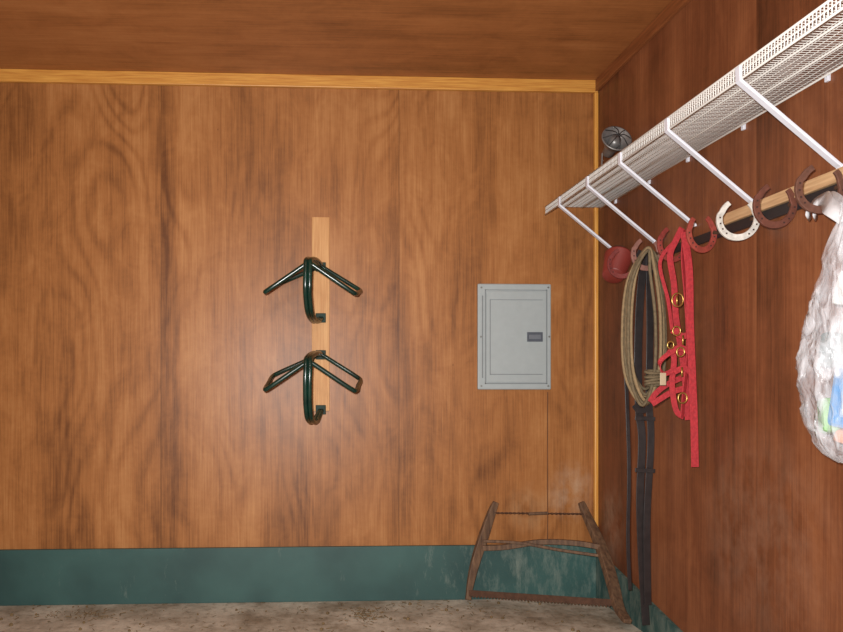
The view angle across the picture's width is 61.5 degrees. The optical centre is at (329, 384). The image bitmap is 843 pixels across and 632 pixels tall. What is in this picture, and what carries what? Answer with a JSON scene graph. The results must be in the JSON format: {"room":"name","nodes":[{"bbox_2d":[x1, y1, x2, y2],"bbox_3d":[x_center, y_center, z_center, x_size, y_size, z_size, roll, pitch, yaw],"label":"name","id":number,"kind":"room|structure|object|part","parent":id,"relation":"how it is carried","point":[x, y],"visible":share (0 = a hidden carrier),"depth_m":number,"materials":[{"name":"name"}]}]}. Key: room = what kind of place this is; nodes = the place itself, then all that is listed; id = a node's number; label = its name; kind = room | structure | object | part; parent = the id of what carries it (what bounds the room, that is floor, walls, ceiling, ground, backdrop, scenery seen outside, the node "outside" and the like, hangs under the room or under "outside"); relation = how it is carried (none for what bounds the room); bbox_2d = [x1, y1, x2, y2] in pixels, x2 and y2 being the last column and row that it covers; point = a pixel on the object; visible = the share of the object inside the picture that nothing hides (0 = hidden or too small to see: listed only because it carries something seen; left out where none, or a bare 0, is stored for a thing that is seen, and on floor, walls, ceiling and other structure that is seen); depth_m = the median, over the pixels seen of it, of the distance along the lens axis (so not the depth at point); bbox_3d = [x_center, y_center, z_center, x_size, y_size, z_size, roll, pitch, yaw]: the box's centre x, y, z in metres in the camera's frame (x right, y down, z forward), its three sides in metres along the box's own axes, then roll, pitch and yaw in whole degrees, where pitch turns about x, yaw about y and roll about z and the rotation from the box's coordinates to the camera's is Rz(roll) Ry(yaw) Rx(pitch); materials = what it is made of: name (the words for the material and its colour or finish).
{"room":"farm building","nodes":[
{"label":"farm building","id":0,"kind":"room"},
{"bbox_2d":[0,83,593,548],"bbox_3d":[-0.653,-0.240,3.604,4.205,2.700,0.050,0,0,-2],"label":"wall","id":1,"kind":"structure","parent":0,"point":[144,229],"depth_m":3.60,"materials":[{"name":"brown wood"}]},
{"bbox_2d":[0,545,595,605],"bbox_3d":[-0.676,0.970,3.568,4.155,0.280,0.020,0,0,-2],"label":"baseboard","id":2,"kind":"structure","parent":1,"relation":"attached to","point":[97,576],"depth_m":3.58,"materials":[{"name":"green paint"}]},
{"bbox_2d":[0,69,597,92],"bbox_3d":[-0.677,-1.558,3.568,4.154,0.064,0.020,0,0,-2],"label":"trim","id":3,"kind":"structure","parent":1,"relation":"attached to","point":[6,75],"depth_m":3.58,"materials":[{"name":"brown wood"}]},
{"bbox_2d":[312,217,328,410],"bbox_3d":[-0.048,-0.363,3.594,0.090,0.993,0.022,0,0,-2],"label":"board","id":4,"kind":"object","parent":1,"relation":"attached to","point":[320,225],"visible":0.73,"depth_m":3.58,"materials":[{"name":"brown wood"}]},
{"bbox_2d":[263,350,362,423],"bbox_3d":[-0.076,0.007,3.401,0.489,0.371,0.364,0,0,-2],"label":"rack","id":5,"kind":"object","parent":4,"relation":"attached to","point":[307,362],"visible":1,"depth_m":3.27,"materials":[{"name":"green metal"}]},
{"bbox_2d":[263,257,362,322],"bbox_3d":[-0.076,-0.467,3.401,0.489,0.322,0.364,0,0,-2],"label":"rack","id":6,"kind":"object","parent":4,"relation":"attached to","point":[309,265],"visible":1,"depth_m":3.27,"materials":[{"name":"green metal"}]},
{"bbox_2d":[477,284,550,389],"bbox_3d":[0.958,-0.251,3.633,0.385,0.549,0.030,0,0,-2],"label":"electrical panel","id":7,"kind":"object","parent":1,"relation":"attached to","point":[514,320],"visible":1,"depth_m":3.62,"materials":[{"name":"grey paint"}]},
{"bbox_3d":[0.966,-0.249,3.628,0.313,0.471,0.006,0,0,-2],"label":"door","id":8,"kind":"part","parent":7,"relation":"part of","materials":[{"name":"grey paint"}]},
{"bbox_3d":[1.062,-0.249,3.627,0.082,0.049,0.005,0,0,-2],"label":"latch plate","id":9,"kind":"part","parent":7,"relation":"part of","materials":[{"name":"silver metal"}]},
{"bbox_2d":[547,392,547,538],"bbox_3d":[1.136,0.433,3.655,0.005,0.792,0.002,0,0,-2],"label":"trim","id":10,"kind":"structure","parent":1,"relation":"attached to","point":[547,392],"depth_m":3.65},
{"bbox_2d":[593,92,597,525],"bbox_3d":[1.389,-0.348,3.656,0.021,2.356,0.022,0,0,-2],"label":"trim","id":11,"kind":"structure","parent":1,"relation":"attached to","point":[595,95],"depth_m":3.65,"materials":[{"name":"brown wood"}]},
{"bbox_2d":[0,599,641,631],"bbox_3d":[-0.565,1.135,0.979,4.255,0.050,5.304,0,0,-2],"label":"floor","id":12,"kind":"structure","parent":0,"point":[604,619],"depth_m":3.34,"materials":[{"name":"concrete"}]},
{"bbox_2d":[0,600,594,631],"bbox_3d":[-0.631,1.105,3.154,3.706,0.020,0.796,0,0,-2],"label":"litter","id":13,"kind":"object","parent":12,"relation":"on","point":[498,602],"visible":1,"depth_m":3.36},
{"bbox_2d":[465,501,631,623],"bbox_3d":[1.036,0.839,3.381,0.706,0.483,0.491,0,0,-2],"label":"saw","id":14,"kind":"object","parent":12,"relation":"on","point":[599,544],"visible":1,"depth_m":3.50,"materials":[{"name":"brown wood"}]},
{"bbox_3d":[1.019,1.032,3.382,0.690,0.064,0.002,0,0,21],"label":"blade","id":15,"kind":"part","parent":14,"relation":"part of","materials":[{"name":"metal"}]},
{"bbox_2d":[0,0,671,79],"bbox_3d":[-0.565,-1.615,0.979,4.255,0.050,5.304,0,0,-2],"label":"ceiling","id":16,"kind":"structure","parent":0,"point":[517,39],"depth_m":3.19,"materials":[{"name":"brown wood"}]},
{"bbox_2d":[598,0,842,631],"bbox_3d":[1.536,-0.240,1.069,0.050,2.700,5.204,0,0,-2],"label":"wall","id":17,"kind":"structure","parent":0,"point":[749,538],"depth_m":2.50,"materials":[{"name":"brown wood"}]},
{"bbox_2d":[602,245,630,282],"bbox_3d":[1.361,-0.575,3.327,0.193,0.190,0.132,0,0,-43],"label":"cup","id":18,"kind":"object","parent":17,"relation":"attached to","point":[621,261],"visible":0.61,"depth_m":3.28,"materials":[{"name":"plastic"}]},
{"bbox_2d":[596,553,682,631],"bbox_3d":[1.422,0.985,2.956,0.015,0.250,1.384,0,0,-2],"label":"baseboard","id":19,"kind":"structure","parent":17,"relation":"attached to","point":[659,622],"depth_m":3.23,"materials":[{"name":"green paint"}]},
{"bbox_2d":[595,0,690,90],"bbox_3d":[1.502,-1.560,1.057,0.018,0.060,5.184,0,0,-2],"label":"trim","id":20,"kind":"structure","parent":17,"relation":"attached to","point":[674,6],"depth_m":3.15,"materials":[{"name":"brown wood"}]},
{"bbox_2d":[648,227,698,466],"bbox_3d":[1.328,-0.152,2.707,0.167,0.928,0.109,0,0,-2],"label":"halter","id":21,"kind":"object","parent":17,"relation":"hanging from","point":[687,367],"visible":0.99,"depth_m":2.68,"materials":[{"name":"red fabric"}]},
{"bbox_2d":[545,0,842,247],"bbox_3d":[1.304,-0.771,2.275,0.308,0.298,2.637,0,0,-2],"label":"wire shelf","id":22,"kind":"object","parent":17,"relation":"attached to","point":[653,160],"visible":0.95,"depth_m":2.35,"materials":[{"name":"white metal"}]},
{"bbox_2d":[601,126,631,189],"bbox_3d":[1.328,-1.063,3.283,0.140,0.294,0.141,0,0,-2],"label":"work light","id":23,"kind":"object","parent":22,"relation":"on","point":[615,139],"visible":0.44,"depth_m":3.26,"materials":[{"name":"grey metal"}]},
{"bbox_2d":[664,166,842,253],"bbox_3d":[1.455,-0.583,2.149,0.019,0.075,2.170,0,0,-2],"label":"hook rail","id":24,"kind":"object","parent":17,"relation":"attached to","point":[773,206],"visible":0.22,"depth_m":2.28,"materials":[{"name":"brown wood"}]},
{"bbox_2d":[607,248,632,278],"bbox_3d":[1.342,-0.557,3.210,0.136,0.140,0.026,0,0,2],"label":"horseshoe","id":25,"kind":"object","parent":24,"relation":"attached to","point":[611,270],"visible":0.59,"depth_m":3.21,"materials":[{"name":"red paint"}]},
{"bbox_2d":[624,249,654,624],"bbox_3d":[1.333,0.226,3.015,0.130,1.626,0.034,0,0,-2],"label":"reins","id":26,"kind":"object","parent":24,"relation":"hanging from","point":[643,501],"visible":0.81,"depth_m":3.02,"materials":[{"name":"black leather"}]},
{"bbox_2d":[621,246,666,406],"bbox_3d":[1.324,-0.247,2.914,0.213,0.676,0.140,0,0,-2],"label":"lead rope","id":27,"kind":"object","parent":24,"relation":"hanging from","point":[652,383],"visible":0.88,"depth_m":2.89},
{"bbox_2d":[631,239,659,270],"bbox_3d":[1.352,-0.556,2.990,0.136,0.138,0.012,0,0,-3],"label":"horseshoe","id":28,"kind":"object","parent":24,"relation":"attached to","point":[637,243],"visible":0.63,"depth_m":2.98,"materials":[{"name":"paint"}]},
{"bbox_2d":[657,227,680,261],"bbox_3d":[1.361,-0.556,2.780,0.136,0.138,0.021,0,0,-7],"label":"horseshoe","id":29,"kind":"object","parent":24,"relation":"attached to","point":[661,236],"visible":0.44,"depth_m":2.77,"materials":[{"name":"red paint"}]},
{"bbox_2d":[686,216,719,252],"bbox_3d":[1.371,-0.556,2.576,0.136,0.137,0.028,0,0,-15],"label":"horseshoe","id":30,"kind":"object","parent":24,"relation":"attached to","point":[714,232],"visible":1,"depth_m":2.58,"materials":[{"name":"red paint"}]},
{"bbox_2d":[716,201,759,240],"bbox_3d":[1.379,-0.555,2.365,0.135,0.136,0.030,0,0,3],"label":"horseshoe","id":31,"kind":"object","parent":24,"relation":"attached to","point":[724,232],"visible":0.88,"depth_m":2.37,"materials":[{"name":"white paint"}]},
{"bbox_2d":[752,184,796,228],"bbox_3d":[1.387,-0.557,2.181,0.136,0.139,0.016,0,0,-1],"label":"horseshoe","id":32,"kind":"object","parent":24,"relation":"attached to","point":[792,204],"visible":0.99,"depth_m":2.18,"materials":[{"name":"orange paint"}]},
{"bbox_2d":[794,165,842,213],"bbox_3d":[1.395,-0.557,1.991,0.136,0.140,0.023,0,0,1],"label":"horseshoe","id":33,"kind":"object","parent":24,"relation":"attached to","point":[800,198],"visible":0.8,"depth_m":1.99,"materials":[{"name":"orange paint"}]},
{"bbox_2d":[800,191,842,459],"bbox_3d":[1.348,-0.169,1.861,0.236,0.756,0.343,0,0,-2],"label":"plastic bag","id":34,"kind":"object","parent":24,"relation":"hanging from","point":[830,410],"visible":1,"depth_m":1.80,"materials":[{"name":"white plastic"}]}
]}

